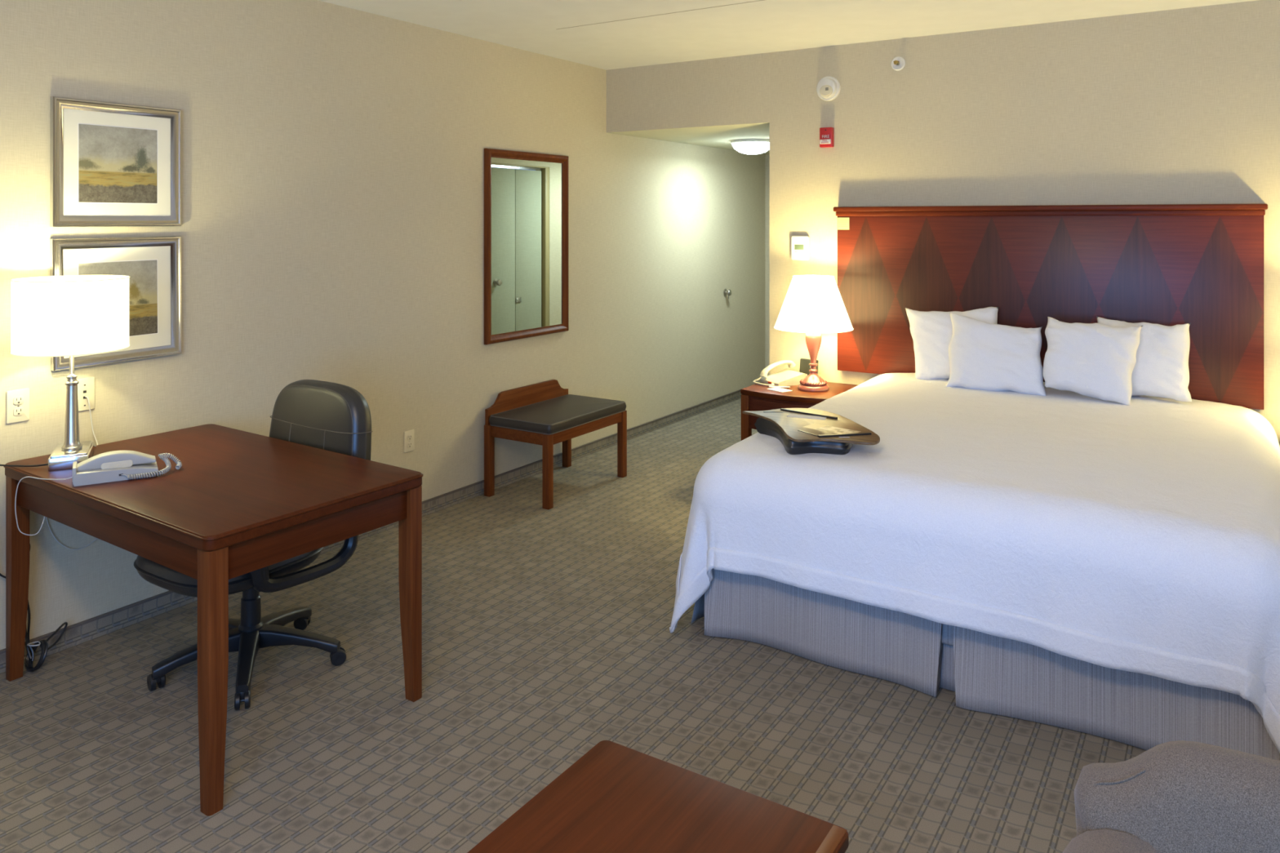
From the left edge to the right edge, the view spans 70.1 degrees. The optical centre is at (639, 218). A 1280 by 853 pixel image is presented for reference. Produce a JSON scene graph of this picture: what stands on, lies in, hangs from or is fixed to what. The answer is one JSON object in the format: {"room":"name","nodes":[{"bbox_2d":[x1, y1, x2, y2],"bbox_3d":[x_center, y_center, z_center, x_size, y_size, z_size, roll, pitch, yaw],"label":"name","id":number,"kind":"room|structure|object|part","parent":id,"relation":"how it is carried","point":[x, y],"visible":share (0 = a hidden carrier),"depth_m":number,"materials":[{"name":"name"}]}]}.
{"room":"hotel room","nodes":[
{"label":"hotel room","id":0,"kind":"room"},
{"bbox_2d":[0,0,768,649],"bbox_3d":[-1.356,0.279,4.749,0.120,2.643,9.470,0,0,33],"label":"wall","id":1,"kind":"structure","parent":0,"point":[331,229],"depth_m":4.52,"materials":[{"name":"paint"}]},
{"bbox_2d":[6,388,29,423],"bbox_3d":[-2.226,0.669,3.268,0.009,0.116,0.074,0,0,33],"label":"wall outlet","id":2,"kind":"object","parent":1,"relation":"attached to","point":[17,401],"visible":1,"depth_m":3.27,"materials":[{"name":"beige plastic"}]},
{"bbox_2d":[13,395,23,404],"bbox_3d":[-2.223,0.649,3.267,0.003,0.029,0.034,0,0,33],"label":"receptacle","id":3,"kind":"object","parent":2,"relation":"attached to","point":[17,400],"depth_m":3.27,"materials":[{"name":"beige plastic"}]},
{"bbox_2d":[13,407,23,416],"bbox_3d":[-2.223,0.689,3.267,0.003,0.029,0.034,0,0,33],"label":"receptacle","id":4,"kind":"object","parent":2,"relation":"attached to","point":[17,411],"depth_m":3.27,"materials":[{"name":"beige plastic"}]},
{"bbox_2d":[45,516,97,550],"bbox_3d":[-2.089,1.112,3.467,0.003,0.264,0.323,0,0,33],"label":"cable","id":5,"kind":"object","parent":1,"relation":"attached to","point":[46,517],"visible":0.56,"depth_m":3.38,"materials":[{"name":"grey plastic"}]},
{"bbox_2d":[76,377,97,446],"bbox_3d":[-2.045,0.730,3.390,0.074,0.254,0.210,0,0,-40],"label":"wall jack","id":6,"kind":"object","parent":1,"relation":"attached to","point":[86,386],"visible":0.82,"depth_m":3.46,"materials":[{"name":"beige plastic"}]},
{"bbox_3d":[-2.105,0.664,3.460,0.006,0.122,0.074,0,0,33],"label":"plate","id":7,"kind":"part","parent":6,"relation":"part of","materials":[{"name":"beige plastic"}]},
{"bbox_2d":[49,96,181,226],"bbox_3d":[-2.029,-0.211,3.561,0.026,0.480,0.490,0,0,33],"label":"framed picture","id":8,"kind":"object","parent":1,"relation":"attached to","point":[112,164],"visible":1,"depth_m":3.54,"materials":[{"name":"grey metal"}]},
{"bbox_2d":[78,124,157,203],"bbox_3d":[-2.032,-0.211,3.563,0.001,0.295,0.300,0,0,33],"label":"print","id":9,"kind":"object","parent":8,"relation":"attached to","point":[117,163],"depth_m":3.56},
{"bbox_2d":[49,235,182,371],"bbox_3d":[-2.028,0.314,3.561,0.026,0.485,0.490,0,0,33],"label":"framed picture","id":10,"kind":"object","parent":1,"relation":"attached to","point":[153,264],"visible":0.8,"depth_m":3.63,"materials":[{"name":"grey metal"}]},
{"bbox_2d":[78,260,157,336],"bbox_3d":[-2.031,0.314,3.563,0.001,0.295,0.300,0,0,33],"label":"print","id":11,"kind":"object","parent":10,"relation":"attached to","point":[143,279],"depth_m":3.62},
{"bbox_2d":[0,384,753,673],"bbox_3d":[-1.300,1.561,4.713,0.013,0.078,9.230,0,0,33],"label":"baseboard","id":12,"kind":"structure","parent":1,"relation":"attached to","point":[91,628],"depth_m":4.71,"materials":[{"name":"rubber"}]},
{"bbox_2d":[404,429,414,453],"bbox_3d":[-1.222,1.177,4.838,0.009,0.112,0.070,0,0,33],"label":"wall outlet","id":13,"kind":"object","parent":1,"relation":"attached to","point":[409,436],"visible":1,"depth_m":4.83,"materials":[{"name":"beige plastic"}]},
{"bbox_2d":[407,434,412,440],"bbox_3d":[-1.220,1.157,4.837,0.003,0.029,0.034,0,0,33],"label":"receptacle","id":14,"kind":"object","parent":13,"relation":"attached to","point":[409,436],"depth_m":4.84,"materials":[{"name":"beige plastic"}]},
{"bbox_2d":[407,441,412,448],"bbox_3d":[-1.220,1.197,4.837,0.003,0.029,0.034,0,0,33],"label":"receptacle","id":15,"kind":"object","parent":13,"relation":"attached to","point":[409,443],"depth_m":4.84,"materials":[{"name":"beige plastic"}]},
{"bbox_2d":[484,148,568,344],"bbox_3d":[-0.686,0.160,5.654,0.033,1.146,0.786,0,0,33],"label":"wall mirror","id":16,"kind":"object","parent":1,"relation":"attached to","point":[526,193],"visible":1,"depth_m":5.62,"materials":[{"name":"brown wood"}]},
{"bbox_2d":[723,288,731,298],"bbox_3d":[0.760,0.647,7.895,0.055,0.083,0.062,0,0,33],"label":"handle","id":17,"kind":"object","parent":1,"relation":"attached to","point":[726,292],"visible":1,"depth_m":7.89,"materials":[{"name":"silver metal"}]},
{"bbox_2d":[0,398,1146,852],"bbox_3d":[1.054,1.650,3.208,5.840,0.100,9.470,0,0,33],"label":"floor","id":18,"kind":"structure","parent":0,"point":[547,638],"depth_m":2.93,"materials":[{"name":"carpet"}]},
{"bbox_2d":[25,542,67,671],"bbox_3d":[-2.120,1.371,3.284,0.098,0.456,0.152,0,0,33],"label":"cable bundle","id":19,"kind":"object","parent":18,"relation":"on","point":[43,644],"visible":0.77,"depth_m":3.25,"materials":[{"name":"black plastic"}]},
{"bbox_2d":[3,423,423,816],"bbox_3d":[-1.470,1.225,3.119,1.312,0.750,0.768,0,0,35],"label":"desk","id":20,"kind":"object","parent":18,"relation":"on","point":[238,503],"visible":0.94,"depth_m":2.87,"materials":[{"name":"brown wood"}]},
{"bbox_3d":[-2.174,1.246,3.188,0.056,0.708,0.056,0,0,35],"label":"leg","id":21,"kind":"part","parent":20,"relation":"part of","materials":[{"name":"brown wood"}]},
{"bbox_2d":[0,275,129,578],"bbox_3d":[-2.021,0.739,3.173,0.435,1.066,0.355,0,0,-26],"label":"desk lamp","id":22,"kind":"object","parent":20,"relation":"on","point":[71,316],"visible":1,"depth_m":3.07,"materials":[{"name":"white fabric"}]},
{"bbox_3d":[-2.148,1.054,3.136,0.242,0.438,0.090,0,0,26],"label":"power cord","id":23,"kind":"part","parent":22,"relation":"part of","materials":[{"name":"plastic"}]},
{"bbox_3d":[-1.985,0.208,3.191,0.355,0.004,0.355,0,0,-26],"label":"shade trim","id":24,"kind":"part","parent":22,"relation":"part of","materials":[{"name":"white fabric"}]},
{"bbox_3d":[-1.985,0.454,3.191,0.355,0.004,0.355,0,0,-26],"label":"shade trim","id":25,"kind":"part","parent":22,"relation":"part of","materials":[{"name":"white fabric"}]},
{"bbox_3d":[-1.985,0.331,3.191,0.350,0.248,0.350,0,0,-26],"label":"lamp shade","id":26,"kind":"part","parent":22,"relation":"part of","materials":[{"name":"white fabric"}]},
{"bbox_2d":[14,450,182,535],"bbox_3d":[-1.797,0.910,2.994,0.508,0.287,0.187,0,0,-8],"label":"desk telephone","id":27,"kind":"object","parent":20,"relation":"on","point":[115,465],"visible":1,"depth_m":2.98,"materials":[{"name":"plastic"}]},
{"bbox_3d":[-1.938,0.944,3.011,0.225,0.220,0.084,0,0,12],"label":"line cord","id":28,"kind":"part","parent":27,"relation":"part of","materials":[{"name":"white plastic"}]},
{"bbox_3d":[-1.612,0.820,3.031,0.070,0.056,0.187,0,0,28],"label":"coiled cord","id":29,"kind":"part","parent":27,"relation":"part of","materials":[{"name":"plastic"}]},
{"bbox_3d":[-1.161,1.246,2.481,0.056,0.708,0.056,0,0,35],"label":"leg","id":30,"kind":"part","parent":20,"relation":"part of","materials":[{"name":"brown wood"}]},
{"bbox_3d":[-0.765,1.246,3.049,0.056,0.708,0.056,0,0,35],"label":"leg","id":31,"kind":"part","parent":20,"relation":"part of","materials":[{"name":"brown wood"}]},
{"bbox_2d":[133,379,373,710],"bbox_3d":[-1.393,1.115,3.289,0.648,0.969,0.714,0,0,33],"label":"office chair","id":32,"kind":"object","parent":18,"relation":"on","point":[335,417],"visible":0.52,"depth_m":3.26,"materials":[{"name":"black plastic"}]},
{"bbox_3d":[-1.533,1.512,3.181,0.295,0.093,0.068,0,0,-36],"label":"leg","id":33,"kind":"part","parent":32,"relation":"part of","materials":[{"name":"black plastic"}]},
{"bbox_3d":[-1.438,1.171,3.217,0.543,0.114,0.543,0,0,33],"label":"seat","id":34,"kind":"part","parent":32,"relation":"part of","materials":[{"name":"black leather"}]},
{"bbox_3d":[-1.537,1.512,3.373,0.297,0.093,0.071,0,0,33],"label":"leg","id":35,"kind":"part","parent":32,"relation":"part of","materials":[{"name":"black plastic"}]},
{"bbox_3d":[-1.345,1.512,3.122,0.068,0.093,0.295,0,0,-18],"label":"leg","id":36,"kind":"part","parent":32,"relation":"part of","materials":[{"name":"black plastic"}]},
{"bbox_3d":[-1.347,1.512,3.440,0.068,0.093,0.295,0,0,18],"label":"leg","id":37,"kind":"part","parent":32,"relation":"part of","materials":[{"name":"black plastic"}]},
{"bbox_3d":[-1.231,1.512,3.282,0.295,0.093,0.068,0,0,0],"label":"leg","id":38,"kind":"part","parent":32,"relation":"part of","materials":[{"name":"black plastic"}]},
{"bbox_3d":[-1.217,1.123,3.175,0.229,0.242,0.432,0,0,33],"label":"armrest","id":39,"kind":"part","parent":32,"relation":"part of","materials":[{"name":"black plastic"}]},
{"bbox_3d":[-1.242,0.859,3.534,0.540,0.455,0.139,0,0,33],"label":"backrest","id":40,"kind":"part","parent":32,"relation":"part of","materials":[{"name":"black leather"}]},
{"bbox_2d":[484,379,626,509],"bbox_3d":[-0.488,1.310,5.476,0.482,0.580,0.784,0,0,33],"label":"bench","id":41,"kind":"object","parent":18,"relation":"on","point":[544,413],"visible":1,"depth_m":5.31,"materials":[{"name":"brown wood"}]},
{"bbox_3d":[-0.872,1.395,5.282,0.044,0.410,0.044,0,0,33],"label":"leg","id":42,"kind":"part","parent":41,"relation":"part of","materials":[{"name":"brown wood"}]},
{"bbox_3d":[-0.690,1.224,5.168,0.390,0.063,0.022,0,0,33],"label":"rail","id":43,"kind":"part","parent":41,"relation":"part of","materials":[{"name":"brown wood"}]},
{"bbox_3d":[-0.680,1.113,5.599,0.023,0.185,0.770,0,0,33],"label":"panel","id":44,"kind":"part","parent":41,"relation":"part of","materials":[{"name":"brown wood"}]},
{"bbox_3d":[-0.510,1.395,5.051,0.044,0.410,0.044,0,0,33],"label":"leg","id":45,"kind":"part","parent":41,"relation":"part of","materials":[{"name":"brown wood"}]},
{"bbox_2d":[488,395,626,434],"bbox_3d":[-0.478,1.157,5.470,0.457,0.065,0.779,0,0,33],"label":"cushion","id":46,"kind":"object","parent":41,"relation":"on","point":[543,414],"depth_m":5.33,"materials":[{"name":"black leather"}]},
{"bbox_3d":[-0.473,1.395,5.906,0.044,0.410,0.044,0,0,33],"label":"leg","id":47,"kind":"part","parent":41,"relation":"part of","materials":[{"name":"brown wood"}]},
{"bbox_3d":[-0.310,1.224,5.362,0.022,0.063,0.700,0,0,33],"label":"rail","id":48,"kind":"part","parent":41,"relation":"part of","materials":[{"name":"brown wood"}]},
{"bbox_3d":[-0.111,1.395,5.674,0.044,0.410,0.044,0,0,33],"label":"leg","id":49,"kind":"part","parent":41,"relation":"part of","materials":[{"name":"brown wood"}]},
{"bbox_2d":[466,740,848,852],"bbox_3d":[-0.128,1.375,1.424,0.568,0.450,1.066,0,0,33],"label":"coffee table","id":50,"kind":"object","parent":18,"relation":"on","point":[616,797],"visible":1,"depth_m":1.75,"materials":[{"name":"brown wood"}]},
{"bbox_2d":[740,382,857,440],"bbox_3d":[0.921,1.290,5.290,0.550,0.620,0.575,0,0,33],"label":"nightstand","id":51,"kind":"object","parent":18,"relation":"on","point":[756,397],"visible":0.3,"depth_m":5.18,"materials":[{"name":"brown wood"}]},
{"bbox_3d":[0.613,1.305,5.262,0.048,0.590,0.048,0,0,33],"label":"leg","id":52,"kind":"part","parent":51,"relation":"part of","materials":[{"name":"brown wood"}]},
{"bbox_2d":[768,386,790,387],"bbox_3d":[0.807,0.971,5.281,0.122,0.010,0.009,0,0,7],"label":"pen","id":53,"kind":"object","parent":51,"relation":"on","point":[769,386],"visible":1,"depth_m":5.28,"materials":[{"name":"white plastic"}]},
{"bbox_2d":[752,360,807,386],"bbox_3d":[0.830,0.918,5.456,0.300,0.125,0.205,0,0,-27],"label":"telephone","id":54,"kind":"object","parent":51,"relation":"on","point":[786,377],"visible":1,"depth_m":5.44,"materials":[{"name":"beige plastic"}]},
{"bbox_3d":[0.725,0.954,5.414,0.074,0.047,0.182,0,0,-27],"label":"handset cord","id":55,"kind":"part","parent":54,"relation":"part of","materials":[{"name":"beige plastic"}]},
{"bbox_2d":[767,387,792,392],"bbox_3d":[0.799,0.978,5.223,0.082,0.004,0.125,0,0,-35],"label":"notepad","id":56,"kind":"object","parent":51,"relation":"on","point":[777,389],"visible":1,"depth_m":5.22,"materials":[{"name":"white paper"}]},
{"bbox_3d":[0.803,1.100,5.104,0.385,0.150,0.049,0,0,33],"label":"drawer","id":57,"kind":"part","parent":51,"relation":"part of","materials":[{"name":"brown wood"}]},
{"bbox_2d":[799,358,818,375],"bbox_3d":[1.015,0.914,5.507,0.116,0.138,0.055,0,0,41],"label":"alarm clock","id":58,"kind":"object","parent":51,"relation":"on","point":[805,366],"visible":0.27,"depth_m":5.51,"materials":[{"name":"black plastic"}]},
{"bbox_2d":[773,275,853,391],"bbox_3d":[0.998,0.655,5.256,0.449,0.650,0.449,0,0,33],"label":"bedside lamp","id":59,"kind":"object","parent":51,"relation":"on","point":[813,305],"visible":1,"depth_m":5.13,"materials":[{"name":"fabric"}]},
{"bbox_2d":[804,333,822,362],"bbox_3d":[0.998,0.726,5.256,0.094,0.208,0.094,0,0,33],"label":"lamp base","id":60,"kind":"object","parent":59,"relation":"attached to","point":[813,340],"depth_m":5.23,"materials":[{"name":"ceramic"}]},
{"bbox_3d":[0.998,0.332,5.256,0.236,0.005,0.236,0,0,33],"label":"shade trim","id":61,"kind":"part","parent":59,"relation":"part of","materials":[{"name":"white fabric"}]},
{"bbox_3d":[0.998,0.627,5.256,0.449,0.005,0.449,0,0,33],"label":"shade trim","id":62,"kind":"part","parent":59,"relation":"part of","materials":[{"name":"white fabric"}]},
{"bbox_3d":[0.998,0.480,5.256,0.443,0.296,0.443,0,0,33],"label":"lamp shade","id":63,"kind":"part","parent":59,"relation":"part of","materials":[{"name":"white fabric"}]},
{"bbox_2d":[691,453,1279,760],"bbox_3d":[1.573,1.261,3.909,1.987,0.679,2.129,0,0,33],"label":"bed","id":64,"kind":"object","parent":18,"relation":"on","point":[986,673],"visible":0.29,"depth_m":2.97,"materials":[{"name":"fabric"}]},
{"bbox_2d":[669,373,1279,753],"bbox_3d":[1.551,1.221,3.874,2.092,0.733,2.202,0,0,33],"label":"bedspread","id":65,"kind":"object","parent":64,"relation":"on","point":[1137,537],"visible":0.83,"depth_m":3.06,"materials":[{"name":"white fabric"}]},
{"bbox_2d":[742,408,879,454],"bbox_3d":[0.700,0.859,3.660,0.367,0.082,0.650,0,0,-15],"label":"desk","id":66,"kind":"object","parent":65,"relation":"on","point":[800,431],"visible":1,"depth_m":3.57,"materials":[{"name":"brown wood"},{"name":"black plastic"},{"name":"paper"}]},
{"bbox_2d":[754,417,852,454],"bbox_3d":[0.667,0.867,3.666,0.285,0.067,0.499,0,0,-12],"label":"cushion","id":67,"kind":"object","parent":66,"relation":"on","point":[833,436],"depth_m":3.54,"materials":[{"name":"black plastic"}]},
{"bbox_3d":[0.749,0.824,3.578,0.210,0.001,0.090,0,0,43],"label":"printed panel","id":68,"kind":"part","parent":66,"relation":"part of","materials":[{"name":"beige paper"}]},
{"bbox_2d":[905,306,998,379],"bbox_3d":[1.686,0.672,4.926,0.556,0.408,0.230,0,0,33],"label":"pillow","id":69,"kind":"object","parent":65,"relation":"on","point":[931,331],"visible":0.5,"depth_m":4.91,"materials":[{"name":"white fabric"}]},
{"bbox_2d":[946,312,1046,395],"bbox_3d":[1.810,0.685,4.640,0.500,0.382,0.249,0,0,33],"label":"pillow","id":70,"kind":"object","parent":65,"relation":"on","point":[984,356],"visible":1,"depth_m":4.57,"materials":[{"name":"white fabric"}]},
{"bbox_2d":[1042,316,1142,405],"bbox_3d":[2.170,0.676,4.392,0.428,0.374,0.263,0,0,33],"label":"pillow","id":71,"kind":"object","parent":65,"relation":"on","point":[1098,361],"visible":1,"depth_m":4.32,"materials":[{"name":"white fabric"}]},
{"bbox_2d":[1096,315,1191,401],"bbox_3d":[2.443,0.680,4.440,0.417,0.376,0.227,0,0,33],"label":"pillow","id":72,"kind":"object","parent":65,"relation":"on","point":[1161,369],"visible":0.56,"depth_m":4.34,"materials":[{"name":"white fabric"}]},
{"bbox_3d":[1.581,1.061,3.922,1.880,0.279,2.080,0,0,33],"label":"mattress","id":73,"kind":"part","parent":64,"relation":"part of","materials":[{"name":"white fabric"}]},
{"bbox_2d":[1062,740,1279,852],"bbox_3d":[0.887,1.199,0.970,0.913,0.802,0.809,0,0,33],"label":"armchair","id":74,"kind":"object","parent":18,"relation":"on","point":[1180,796],"visible":1,"depth_m":1.35,"materials":[{"name":"beige fabric"}]},
{"bbox_3d":[0.545,1.207,1.098,0.183,0.586,0.660,0,0,34],"label":"arm","id":75,"kind":"part","parent":74,"relation":"part of","materials":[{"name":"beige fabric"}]},
{"bbox_2d":[607,122,769,155],"bbox_3d":[0.997,-0.645,7.164,1.242,0.080,2.626,0,0,33],"label":"ceiling","id":76,"kind":"structure","parent":0,"point":[714,136],"depth_m":6.52,"materials":[{"name":"paint"}]},
{"bbox_2d":[730,138,769,154],"bbox_3d":[0.867,-0.552,7.037,0.340,0.105,0.340,0,0,33],"label":"ceiling light","id":77,"kind":"object","parent":76,"relation":"attached to","point":[747,146],"visible":0.94,"depth_m":6.92,"materials":[{"name":"white glass"}]},
{"bbox_2d":[764,154,769,375],"bbox_3d":[1.736,0.497,8.321,1.242,2.205,0.120,0,0,33],"label":"wall","id":78,"kind":"structure","parent":0,"point":[766,157],"depth_m":8.59,"materials":[{"name":"paint"}]},
{"bbox_2d":[318,0,1257,70],"bbox_3d":[0.346,-1.093,2.100,5.840,0.100,6.840,0,0,33],"label":"ceiling","id":79,"kind":"structure","parent":0,"point":[765,26],"depth_m":4.79,"materials":[{"name":"paint"}]},
{"bbox_2d":[556,0,763,29],"bbox_3d":[1.668,-1.043,3.658,5.050,0.002,0.006,0,0,33],"label":"trim","id":80,"kind":"structure","parent":79,"relation":"attached to","point":[759,0],"depth_m":4.65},
{"bbox_2d":[606,0,1279,445],"bbox_3d":[2.155,0.279,4.931,5.600,2.643,0.120,0,0,33],"label":"wall","id":81,"kind":"structure","parent":0,"point":[1182,105],"depth_m":4.98,"materials":[{"name":"paint"}]},
{"bbox_2d":[791,235,809,260],"bbox_3d":[0.983,0.178,5.590,0.112,0.148,0.033,0,0,33],"label":"thermostat","id":82,"kind":"object","parent":81,"relation":"attached to","point":[800,245],"visible":1,"depth_m":5.58,"materials":[{"name":"white plastic"}]},
{"bbox_2d":[819,127,834,147],"bbox_3d":[1.121,-0.491,5.491,0.078,0.118,0.051,0,0,33],"label":"alarm pull station","id":83,"kind":"object","parent":81,"relation":"attached to","point":[826,134],"visible":1,"depth_m":5.48,"materials":[{"name":"red paint"}]},
{"bbox_3d":[1.111,-0.464,5.476,0.068,0.028,0.012,0,0,33],"label":"pull handle","id":84,"kind":"part","parent":83,"relation":"part of","materials":[{"name":"white plastic"}]},
{"bbox_2d":[816,75,840,101],"bbox_3d":[1.122,-0.786,5.483,0.148,0.148,0.064,0,0,33],"label":"smoke detector","id":85,"kind":"object","parent":81,"relation":"attached to","point":[828,88],"visible":1,"depth_m":5.46,"materials":[{"name":"white plastic"}]},
{"bbox_2d":[890,56,905,71],"bbox_3d":[1.480,-0.899,5.261,0.082,0.082,0.052,0,0,33],"label":"sprinkler","id":86,"kind":"object","parent":81,"relation":"attached to","point":[898,63],"visible":1,"depth_m":5.27,"materials":[{"name":"white plastic"}]},
{"bbox_2d":[833,203,1267,409],"bbox_3d":[2.060,0.414,4.873,2.126,0.972,0.080,0,0,33],"label":"headboard","id":87,"kind":"object","parent":81,"relation":"attached to","point":[1201,266],"visible":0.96,"depth_m":4.76,"materials":[{"name":"brown wood"}]},
{"bbox_2d":[837,217,848,229],"bbox_3d":[1.206,0.027,5.411,0.072,0.072,0.002,0,0,33],"label":"card","id":88,"kind":"object","parent":87,"relation":"attached to","point":[842,222],"visible":1,"depth_m":5.41,"materials":[{"name":"yellow paper"}]},
{"bbox_3d":[2.060,-0.045,4.873,2.126,0.054,0.080,0,0,33],"label":"cap moulding","id":89,"kind":"part","parent":87,"relation":"part of","materials":[{"name":"brown wood"}]}
]}

